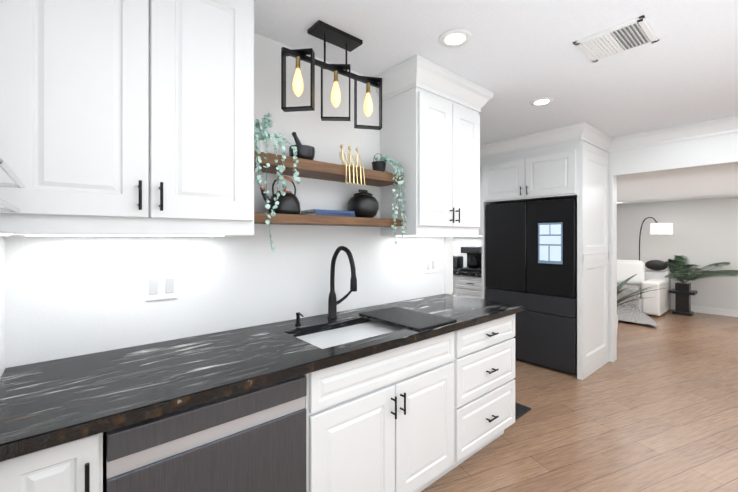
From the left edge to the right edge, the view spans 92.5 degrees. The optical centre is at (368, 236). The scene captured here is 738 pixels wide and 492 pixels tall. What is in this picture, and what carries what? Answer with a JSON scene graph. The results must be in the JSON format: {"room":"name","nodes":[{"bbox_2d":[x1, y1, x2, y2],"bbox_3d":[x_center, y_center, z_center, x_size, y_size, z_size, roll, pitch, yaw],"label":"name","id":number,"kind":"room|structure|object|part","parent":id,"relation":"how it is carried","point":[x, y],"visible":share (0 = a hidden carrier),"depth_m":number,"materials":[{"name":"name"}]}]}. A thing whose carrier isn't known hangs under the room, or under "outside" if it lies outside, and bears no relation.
{"room":"kitchen","nodes":[
{"label":"kitchen","id":0,"kind":"room"},
{"bbox_2d":[0,237,3,378],"bbox_3d":[-0.989,0.154,0.802,0.120,2.450,1.400,0,0,-40],"label":"wall","id":1,"kind":"structure","parent":0,"point":[1,305],"depth_m":1.20,"materials":[{"name":"paint"}]},
{"bbox_2d":[0,231,14,236],"bbox_3d":[-0.860,-0.005,0.794,0.066,0.012,0.373,0,0,-40],"label":"bar","id":2,"kind":"object","parent":1,"relation":"attached to","point":[6,234],"visible":1,"depth_m":0.82,"materials":[{"name":"silver metal"}]},
{"bbox_2d":[0,198,19,212],"bbox_3d":[-0.857,-0.070,0.796,0.074,0.012,0.413,0,0,-40],"label":"bar","id":3,"kind":"object","parent":1,"relation":"attached to","point":[10,208],"visible":1,"depth_m":0.86,"materials":[{"name":"silver metal"}]},
{"bbox_2d":[0,158,23,187],"bbox_3d":[-0.854,-0.141,0.799,0.081,0.012,0.453,0,0,-40],"label":"bar","id":4,"kind":"object","parent":1,"relation":"attached to","point":[9,172],"visible":1,"depth_m":0.83,"materials":[{"name":"silver metal"}]},
{"bbox_2d":[4,33,451,369],"bbox_3d":[-0.397,0.155,2.127,2.740,2.450,0.150,0,0,-40],"label":"wall","id":5,"kind":"structure","parent":0,"point":[68,296],"depth_m":1.83,"materials":[{"name":"paint"}]},
{"bbox_2d":[0,0,255,235],"bbox_3d":[-0.864,-0.535,1.377,0.809,1.068,0.384,0,0,-40],"label":"upper cabinet","id":6,"kind":"object","parent":5,"relation":"attached to","point":[126,117],"visible":1,"depth_m":1.21,"materials":[{"name":"white wood"}]},
{"bbox_3d":[-0.925,-0.535,1.131,0.373,0.940,0.020,0,0,-40],"label":"door","id":7,"kind":"part","parent":6,"relation":"part of","materials":[{"name":"white wood"}]},
{"bbox_3d":[-0.787,-0.140,1.212,0.010,0.100,0.034,0,0,-40],"label":"handle","id":8,"kind":"part","parent":6,"relation":"part of","materials":[{"name":"black metal"}]},
{"bbox_3d":[-0.738,-0.140,1.254,0.010,0.100,0.034,0,0,-40],"label":"handle","id":9,"kind":"part","parent":6,"relation":"part of","materials":[{"name":"black metal"}]},
{"bbox_3d":[-0.636,-0.535,1.377,0.373,0.940,0.020,0,0,-40],"label":"door","id":10,"kind":"part","parent":6,"relation":"part of","materials":[{"name":"white wood"}]},
{"bbox_2d":[145,272,176,300],"bbox_3d":[-0.924,0.222,1.574,0.125,0.120,0.008,0,0,-40],"label":"outlet","id":11,"kind":"object","parent":5,"relation":"attached to","point":[160,286],"visible":1,"depth_m":1.57,"materials":[{"name":"white plastic"}]},
{"bbox_2d":[254,212,401,226],"bbox_3d":[-0.242,-0.087,2.015,1.022,0.045,0.218,0,0,-40],"label":"shelf","id":12,"kind":"object","parent":5,"relation":"attached to","point":[284,219],"visible":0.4,"depth_m":1.89,"materials":[{"name":"brown wood"}]},
{"bbox_2d":[260,176,300,213],"bbox_3d":[-0.459,-0.212,1.825,0.214,0.204,0.168,0,0,-40],"label":"kettle","id":13,"kind":"object","parent":12,"relation":"on","point":[289,202],"visible":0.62,"depth_m":1.78,"materials":[{"name":"black metal"}]},
{"bbox_3d":[-0.513,-0.196,1.779,0.067,0.085,0.032,0,0,-40],"label":"spout","id":14,"kind":"part","parent":13,"relation":"part of","materials":[{"name":"black ceramic"}]},
{"bbox_3d":[-0.442,-0.258,1.840,0.137,0.105,0.009,0,0,-40],"label":"handle","id":15,"kind":"part","parent":13,"relation":"part of","materials":[{"name":"black metal"}]},
{"bbox_2d":[299,209,354,216],"bbox_3d":[-0.236,-0.127,2.018,0.278,0.032,0.195,0,0,-40],"label":"books","id":16,"kind":"object","parent":12,"relation":"on","point":[330,213],"visible":0.75,"depth_m":1.94,"materials":[{"name":"blue paper"}]},
{"bbox_2d":[347,189,378,217],"bbox_3d":[-0.036,-0.200,2.189,0.196,0.178,0.196,0,0,-40],"label":"vase","id":17,"kind":"object","parent":12,"relation":"on","point":[363,203],"visible":0.96,"depth_m":2.12,"materials":[{"name":"black ceramic"}]},
{"bbox_3d":[-0.036,-0.262,2.189,0.124,0.020,0.124,0,0,-40],"label":"lid","id":18,"kind":"part","parent":17,"relation":"part of","materials":[{"name":"black ceramic"}]},
{"bbox_2d":[254,151,402,186],"bbox_3d":[-0.242,-0.367,2.015,1.022,0.055,0.218,0,0,-40],"label":"shelf","id":19,"kind":"object","parent":5,"relation":"attached to","point":[312,169],"visible":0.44,"depth_m":1.91,"materials":[{"name":"brown wood"}]},
{"bbox_2d":[254,139,266,151],"bbox_3d":[-0.549,-0.431,1.742,0.089,0.070,0.090,0,0,-40],"label":"pot","id":20,"kind":"object","parent":19,"relation":"on","point":[261,145],"depth_m":1.71,"materials":[{"name":"white ceramic"}]},
{"bbox_2d":[254,113,300,252],"bbox_3d":[-0.489,-0.259,1.732,0.230,0.672,0.230,0,0,-40],"label":"eucalyptus","id":21,"kind":"object","parent":19,"relation":"hanging from","point":[262,135],"visible":0.9,"depth_m":1.68,"materials":[{"name":"green plant"}]},
{"bbox_2d":[289,132,314,159],"bbox_3d":[-0.362,-0.478,1.908,0.140,0.164,0.140,0,0,-40],"label":"mortar","id":22,"kind":"object","parent":19,"relation":"on","point":[306,152],"visible":0.71,"depth_m":1.86,"materials":[{"name":"black stone"}]},
{"bbox_2d":[339,144,366,185],"bbox_3d":[-0.091,-0.404,2.007,0.157,0.230,0.080,0,0,-40],"label":"figurines","id":23,"kind":"object","parent":19,"relation":"on","point":[349,157],"visible":0.96,"depth_m":2.00,"materials":[{"name":"gold"}]},
{"bbox_2d":[372,153,406,249],"bbox_3d":[0.119,-0.224,2.228,0.236,0.616,0.101,0,0,33],"label":"potted plant","id":24,"kind":"object","parent":19,"relation":"hanging from","point":[379,164],"visible":0.94,"depth_m":2.20,"materials":[{"name":"green plant"}]},
{"bbox_2d":[425,257,434,272],"bbox_3d":[0.484,0.225,2.773,0.120,0.125,0.008,0,0,-40],"label":"light switch","id":25,"kind":"object","parent":5,"relation":"attached to","point":[429,264],"visible":1,"depth_m":2.77,"materials":[{"name":"white plastic"}]},
{"bbox_2d":[375,55,492,235],"bbox_3d":[0.472,-0.535,2.502,0.842,1.068,0.404,0,0,-40],"label":"upper cabinet","id":26,"kind":"object","parent":5,"relation":"attached to","point":[430,135],"visible":1,"depth_m":2.31,"materials":[{"name":"white wood"}]},
{"bbox_3d":[0.433,-0.480,2.289,0.330,0.830,0.020,0,0,-40],"label":"door","id":27,"kind":"part","parent":26,"relation":"part of","materials":[{"name":"white wood"}]},
{"bbox_3d":[0.689,-0.480,2.506,0.330,0.830,0.020,0,0,-40],"label":"door","id":28,"kind":"part","parent":26,"relation":"part of","materials":[{"name":"white wood"}]},
{"bbox_2d":[444,236,452,293],"bbox_3d":[0.660,0.233,2.921,0.100,0.473,0.012,0,0,-40],"label":"trim","id":29,"kind":"structure","parent":5,"relation":"attached to","point":[448,264],"depth_m":2.91,"materials":[{"name":"white"}]},
{"bbox_2d":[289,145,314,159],"bbox_3d":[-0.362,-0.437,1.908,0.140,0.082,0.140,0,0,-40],"label":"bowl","id":30,"kind":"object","parent":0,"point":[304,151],"depth_m":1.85,"materials":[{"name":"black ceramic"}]},
{"bbox_2d":[254,0,737,144],"bbox_3d":[0.427,-1.120,2.009,6.100,0.100,6.600,0,0,-40],"label":"ceiling","id":31,"kind":"structure","parent":0,"point":[516,57],"depth_m":2.06,"materials":[{"name":"paint"}]},
{"bbox_2d":[281,20,381,129],"bbox_3d":[-0.176,-0.845,1.876,0.620,0.450,0.145,0,0,-40],"label":"pendant light","id":32,"kind":"object","parent":31,"relation":"hanging from","point":[324,32],"visible":1,"depth_m":1.85,"materials":[{"name":"black metal"}]},
{"bbox_2d":[295,56,300,69],"bbox_3d":[-0.348,-0.848,1.730,0.025,0.058,0.026,0,0,-40],"label":"socket","id":33,"kind":"object","parent":32,"relation":"attached to","point":[298,58],"depth_m":1.72,"materials":[{"name":"gold metal"}]},
{"bbox_3d":[-0.348,-0.763,1.730,0.155,0.285,0.044,0,0,8],"label":"frame","id":34,"kind":"part","parent":32,"relation":"part of","materials":[{"name":"black metal"}]},
{"bbox_3d":[-0.348,-0.752,1.730,0.054,0.134,0.054,0,0,-40],"label":"bulb","id":35,"kind":"part","parent":32,"relation":"part of","materials":[{"name":"yellow glass"}]},
{"bbox_3d":[-0.230,-0.967,1.830,0.010,0.164,0.010,0,0,-40],"label":"rod","id":36,"kind":"part","parent":32,"relation":"part of","materials":[{"name":"black metal"}]},
{"bbox_2d":[333,70,337,81],"bbox_3d":[-0.176,-0.848,1.876,0.025,0.058,0.026,0,0,-40],"label":"socket","id":37,"kind":"object","parent":32,"relation":"attached to","point":[335,71],"depth_m":1.87,"materials":[{"name":"gold metal"}]},
{"bbox_3d":[-0.176,-0.762,1.876,0.155,0.285,0.044,0,0,-2],"label":"frame","id":38,"kind":"part","parent":32,"relation":"part of","materials":[{"name":"black metal"}]},
{"bbox_3d":[-0.176,-0.752,1.876,0.054,0.134,0.054,0,0,-40],"label":"bulb","id":39,"kind":"part","parent":32,"relation":"part of","materials":[{"name":"yellow glass"}]},
{"bbox_3d":[-0.123,-0.967,1.921,0.010,0.164,0.010,0,0,-40],"label":"rod","id":40,"kind":"part","parent":32,"relation":"part of","materials":[{"name":"black metal"}]},
{"bbox_2d":[366,82,369,92],"bbox_3d":[-0.005,-0.848,2.022,0.025,0.058,0.026,0,0,-40],"label":"socket","id":41,"kind":"object","parent":32,"relation":"attached to","point":[367,83],"depth_m":2.01,"materials":[{"name":"gold metal"}]},
{"bbox_3d":[-0.005,-0.762,2.022,0.155,0.285,0.044,0,0,-12],"label":"frame","id":42,"kind":"part","parent":32,"relation":"part of","materials":[{"name":"black metal"}]},
{"bbox_3d":[-0.005,-0.752,2.022,0.054,0.134,0.054,0,0,-40],"label":"bulb","id":43,"kind":"part","parent":32,"relation":"part of","materials":[{"name":"yellow glass"}]},
{"bbox_2d":[439,29,471,46],"bbox_3d":[0.464,-1.065,1.903,0.176,0.008,0.176,0,0,-40],"label":"recessed light","id":44,"kind":"object","parent":31,"relation":"in","point":[455,37],"visible":1,"depth_m":1.89,"materials":[{"name":"white plastic"}]},
{"bbox_2d":[480,122,591,158],"bbox_3d":[1.660,-1.001,3.782,0.072,0.135,1.214,0,0,-40],"label":"crown molding","id":45,"kind":"structure","parent":31,"relation":"attached to","point":[591,135],"depth_m":3.65,"materials":[{"name":"white wood"}]},
{"bbox_2d":[530,97,553,105],"bbox_3d":[1.369,-1.065,2.799,0.176,0.008,0.176,0,0,-40],"label":"recessed light","id":46,"kind":"object","parent":31,"relation":"in","point":[543,101],"visible":1,"depth_m":2.79,"materials":[{"name":"white plastic"}]},
{"bbox_2d":[573,15,658,61],"bbox_3d":[1.352,-1.063,1.933,0.330,0.014,0.315,0,0,-40],"label":"ceiling vent","id":47,"kind":"object","parent":31,"relation":"in","point":[633,34],"visible":1,"depth_m":1.91,"materials":[{"name":"white plastic"}]},
{"bbox_2d":[421,309,737,491],"bbox_3d":[2.025,1.431,3.369,10.300,0.100,6.600,0,0,-40],"label":"floor","id":48,"kind":"structure","parent":0,"point":[651,408],"depth_m":2.60,"materials":[{"name":"brown wood"}]},
{"bbox_2d":[0,434,102,491],"bbox_3d":[-1.003,0.945,1.102,0.241,0.870,0.617,0,0,-40],"label":"base cabinet","id":49,"kind":"object","parent":48,"relation":"on","point":[77,466],"depth_m":0.89,"materials":[{"name":"white wood"}]},
{"bbox_2d":[260,330,459,491],"bbox_3d":[-0.074,0.945,1.893,0.940,0.870,0.617,0,0,-40],"label":"base cabinet","id":50,"kind":"object","parent":48,"relation":"on","point":[390,407],"depth_m":1.62,"materials":[{"name":"white wood"}]},
{"bbox_2d":[103,375,306,491],"bbox_3d":[-0.656,0.951,1.366,0.614,0.833,0.572,0,0,-40],"label":"dishwasher","id":51,"kind":"object","parent":50,"relation":"in","point":[253,440],"visible":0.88,"depth_m":1.15,"materials":[{"name":"grey metal"}]},
{"bbox_2d":[0,294,523,461],"bbox_3d":[-0.125,0.490,1.828,2.522,0.040,0.652,0,0,-40],"label":"countertop","id":52,"kind":"structure","parent":50,"relation":"on","point":[48,405],"depth_m":1.24,"materials":[{"name":"black stone"}]},
{"bbox_2d":[295,312,302,325],"bbox_3d":[-0.364,0.437,1.856,0.032,0.064,0.067,0,0,-40],"label":"soap dispenser","id":53,"kind":"object","parent":52,"relation":"on","point":[298,314],"visible":0.98,"depth_m":1.86,"materials":[{"name":"black metal"}]},
{"bbox_2d":[327,246,356,317],"bbox_3d":[-0.115,0.261,2.007,0.155,0.416,0.249,0,0,-40],"label":"faucet","id":54,"kind":"object","parent":52,"relation":"on","point":[333,302],"visible":1,"depth_m":2.02,"materials":[{"name":"black metal"}]},
{"bbox_3d":[-0.150,0.359,2.083,0.110,0.090,0.046,0,0,-40],"label":"lever","id":55,"kind":"part","parent":54,"relation":"part of","materials":[{"name":"black metal"}]},
{"bbox_2d":[296,318,403,345],"bbox_3d":[-0.035,0.619,1.841,0.772,0.242,0.407,0,0,-40],"label":"sink","id":56,"kind":"object","parent":52,"relation":"in","point":[331,335],"depth_m":1.87,"materials":[{"name":"white ceramic"}]},
{"bbox_2d":[359,307,456,330],"bbox_3d":[0.212,0.465,2.035,0.310,0.009,0.480,0,0,-40],"label":"drying mat","id":57,"kind":"object","parent":52,"relation":"on","point":[412,319],"visible":0.92,"depth_m":1.98,"materials":[{"name":"black rubber"}]},
{"bbox_2d":[452,274,455,294],"bbox_3d":[1.216,0.946,5.117,0.621,0.870,0.506,0,0,-40],"label":"base cabinet","id":58,"kind":"object","parent":48,"relation":"on","point":[454,275],"depth_m":4.73,"materials":[{"name":"white wood"}]},
{"bbox_2d":[456,274,481,298],"bbox_3d":[1.547,0.946,4.729,0.621,0.870,0.515,0,0,-40],"label":"base cabinet","id":59,"kind":"object","parent":48,"relation":"on","point":[467,283],"depth_m":4.56,"materials":[{"name":"white wood"}]},
{"bbox_2d":[453,267,481,277],"bbox_3d":[1.041,0.491,5.308,0.640,0.040,2.052,0,0,-40],"label":"countertop","id":60,"kind":"structure","parent":59,"relation":"on","point":[467,274],"depth_m":4.59,"materials":[{"name":"black stone"}]},
{"bbox_2d":[453,256,462,269],"bbox_3d":[1.214,0.378,5.109,0.198,0.186,0.240,0,0,-40],"label":"toaster","id":61,"kind":"object","parent":60,"relation":"on","point":[457,262],"visible":0.38,"depth_m":5.00,"materials":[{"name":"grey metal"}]},
{"bbox_2d":[461,246,481,271],"bbox_3d":[1.459,0.306,4.859,0.250,0.330,0.300,0,0,-40],"label":"coffee maker","id":62,"kind":"object","parent":60,"relation":"on","point":[474,258],"visible":0.79,"depth_m":4.80,"materials":[{"name":"black"}]},
{"bbox_2d":[460,314,514,463],"bbox_3d":[0.545,0.945,2.420,0.685,0.870,0.617,0,0,-40],"label":"base cabinet","id":63,"kind":"object","parent":48,"relation":"on","point":[487,352],"depth_m":2.17,"materials":[{"name":"white wood"}]},
{"bbox_2d":[515,402,530,419],"bbox_3d":[0.759,1.373,3.144,0.380,0.013,1.200,0,0,-40],"label":"kitchen mat","id":64,"kind":"object","parent":48,"relation":"on","point":[520,410],"visible":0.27,"depth_m":2.78,"materials":[{"name":"black"}]},
{"bbox_2d":[486,198,576,374],"bbox_3d":[1.985,0.503,4.058,0.768,1.757,0.970,0,0,-40],"label":"fridge","id":65,"kind":"object","parent":48,"relation":"on","point":[531,257],"visible":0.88,"depth_m":3.71,"materials":[{"name":"grey metal"}]},
{"bbox_3d":[1.555,0.115,4.013,0.048,0.982,0.481,0,0,-40],"label":"door","id":66,"kind":"part","parent":65,"relation":"part of","materials":[{"name":"black metal"}]},
{"bbox_3d":[1.713,0.705,3.826,0.048,0.182,0.970,0,0,-40],"label":"drawer","id":67,"kind":"part","parent":65,"relation":"part of","materials":[{"name":"grey metal"}]},
{"bbox_3d":[1.713,1.072,3.826,0.048,0.537,0.970,0,0,-40],"label":"drawer","id":68,"kind":"part","parent":65,"relation":"part of","materials":[{"name":"grey metal"}]},
{"bbox_3d":[1.872,0.115,3.641,0.048,0.982,0.481,0,0,-40],"label":"door","id":69,"kind":"part","parent":65,"relation":"part of","materials":[{"name":"black metal"}]},
{"bbox_2d":[481,139,608,379],"bbox_3d":[1.979,0.157,4.042,0.854,2.449,1.087,0,0,-40],"label":"surround","id":70,"kind":"object","parent":48,"relation":"on","point":[578,170],"visible":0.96,"depth_m":3.66,"materials":[{"name":"white wood"}]},
{"bbox_3d":[1.658,0.157,4.463,0.798,2.449,0.030,0,0,-40],"label":"panel","id":71,"kind":"part","parent":70,"relation":"part of","materials":[{"name":"white wood"}]},
{"bbox_3d":[1.521,-0.631,3.991,0.020,0.425,0.492,0,0,-40],"label":"door","id":72,"kind":"part","parent":70,"relation":"part of","materials":[{"name":"white wood"}]},
{"bbox_3d":[1.844,-0.632,3.612,0.020,0.425,0.492,0,0,-40],"label":"door","id":73,"kind":"part","parent":70,"relation":"part of","materials":[{"name":"white wood"}]},
{"bbox_3d":[2.332,0.156,3.671,0.798,2.449,0.030,0,0,-40],"label":"panel","id":74,"kind":"part","parent":70,"relation":"part of","materials":[{"name":"white wood"}]},
{"bbox_2d":[617,273,664,327],"bbox_3d":[3.006,0.933,4.475,0.998,0.896,1.361,0,0,-40],"label":"floor plant","id":75,"kind":"object","parent":48,"relation":"on","point":[621,285],"visible":0.15,"depth_m":4.29,"materials":[{"name":"green plant"}]},
{"bbox_2d":[617,259,670,326],"bbox_3d":[4.222,0.897,6.757,1.882,0.920,2.393,0,0,-40],"label":"sofa","id":76,"kind":"object","parent":48,"relation":"on","point":[658,303],"visible":0.42,"depth_m":6.24,"materials":[{"name":"white fabric"}]},
{"bbox_3d":[5.176,1.067,6.356,0.950,0.570,0.260,0,0,-40],"label":"arm","id":77,"kind":"part","parent":76,"relation":"part of"},
{"bbox_3d":[4.808,0.863,7.350,0.220,0.440,2.250,0,0,-40],"label":"backrest","id":78,"kind":"part","parent":76,"relation":"part of","materials":[{"name":"white fabric"}]},
{"bbox_2d":[639,217,672,259],"bbox_3d":[5.413,0.507,6.733,0.430,1.750,0.625,0,0,-40],"label":"lamp","id":79,"kind":"object","parent":48,"relation":"on","point":[660,228],"visible":0.85,"depth_m":6.52,"materials":[{"name":"white fabric"}]},
{"bbox_3d":[5.391,-0.138,6.605,0.200,0.200,0.200,0,0,-40],"label":"lamp shade","id":80,"kind":"part","parent":79,"relation":"part of","materials":[{"name":"white fabric"}]},
{"bbox_3d":[5.462,-0.138,6.476,0.170,0.200,0.170,0,0,-40],"label":"lamp shade","id":81,"kind":"part","parent":79,"relation":"part of","materials":[{"name":"white fabric"}]},
{"bbox_2d":[669,289,696,315],"bbox_3d":[5.580,1.172,6.274,0.340,0.420,0.340,0,0,-40],"label":"side table","id":82,"kind":"object","parent":48,"relation":"on","point":[682,302],"visible":0.98,"depth_m":6.20,"materials":[{"name":"black wood"}]},
{"bbox_3d":[5.580,1.172,6.274,0.180,0.320,0.180,0,0,-40],"label":"stem","id":83,"kind":"part","parent":82,"relation":"part of","materials":[{"name":"black wood"}]},
{"bbox_2d":[662,255,737,290],"bbox_3d":[5.577,0.656,5.857,1.286,0.610,0.970,0,0,-40],"label":"palm plant","id":84,"kind":"object","parent":82,"relation":"on","point":[679,265],"visible":0.98,"depth_m":6.17,"materials":[{"name":"green plant"}]},
{"bbox_3d":[5.580,0.896,6.274,0.190,0.130,0.190,0,0,-40],"label":"pot","id":85,"kind":"part","parent":84,"relation":"part of","materials":[{"name":"black ceramic"}]},
{"bbox_2d":[453,132,737,351],"bbox_3d":[2.540,0.156,4.137,0.120,2.450,5.800,0,0,-40],"label":"wall","id":86,"kind":"structure","parent":0,"point":[716,150],"depth_m":3.55,"materials":[{"name":"paint"}]},
{"bbox_2d":[479,166,481,235],"bbox_3d":[1.682,-0.536,4.779,0.351,1.063,0.415,0,0,-40],"label":"upper cabinet","id":87,"kind":"object","parent":86,"relation":"attached to","point":[480,229],"depth_m":4.73,"materials":[{"name":"white wood"}]},
{"bbox_2d":[584,126,615,150],"bbox_3d":[2.334,-1.001,3.606,0.690,0.135,0.072,0,0,-40],"label":"crown molding","id":88,"kind":"structure","parent":86,"relation":"attached to","point":[601,140],"depth_m":3.68,"materials":[{"name":"white wood"}]},
{"bbox_2d":[611,175,616,361],"bbox_3d":[2.722,0.356,3.924,0.130,2.050,0.020,0,0,-40],"label":"door frame","id":89,"kind":"structure","parent":86,"relation":"attached to","point":[613,268],"depth_m":3.89,"materials":[{"name":"white"}]},
{"bbox_2d":[606,115,737,151],"bbox_3d":[3.580,-1.001,2.768,0.072,0.135,2.965,0,0,-40],"label":"crown molding","id":90,"kind":"structure","parent":86,"relation":"attached to","point":[725,125],"depth_m":3.42,"materials":[{"name":"white wood"}]},
{"bbox_2d":[617,197,737,310],"bbox_3d":[5.877,0.157,6.652,0.120,2.450,6.300,0,0,-40],"label":"wall","id":91,"kind":"structure","parent":0,"point":[705,232],"depth_m":6.46,"materials":[{"name":"paint"}]},
{"bbox_2d":[671,303,737,316],"bbox_3d":[5.825,1.327,6.607,0.015,0.110,6.300,0,0,-40],"label":"baseboard","id":92,"kind":"structure","parent":91,"relation":"attached to","point":[718,311],"depth_m":6.26,"materials":[{"name":"white wood"}]},
{"bbox_2d":[617,163,737,203],"bbox_3d":[4.347,-0.918,5.348,4.200,0.500,6.600,0,0,-40],"label":"ceiling","id":93,"kind":"structure","parent":0,"point":[715,182],"depth_m":4.65,"materials":[{"name":"paint"}]}
]}

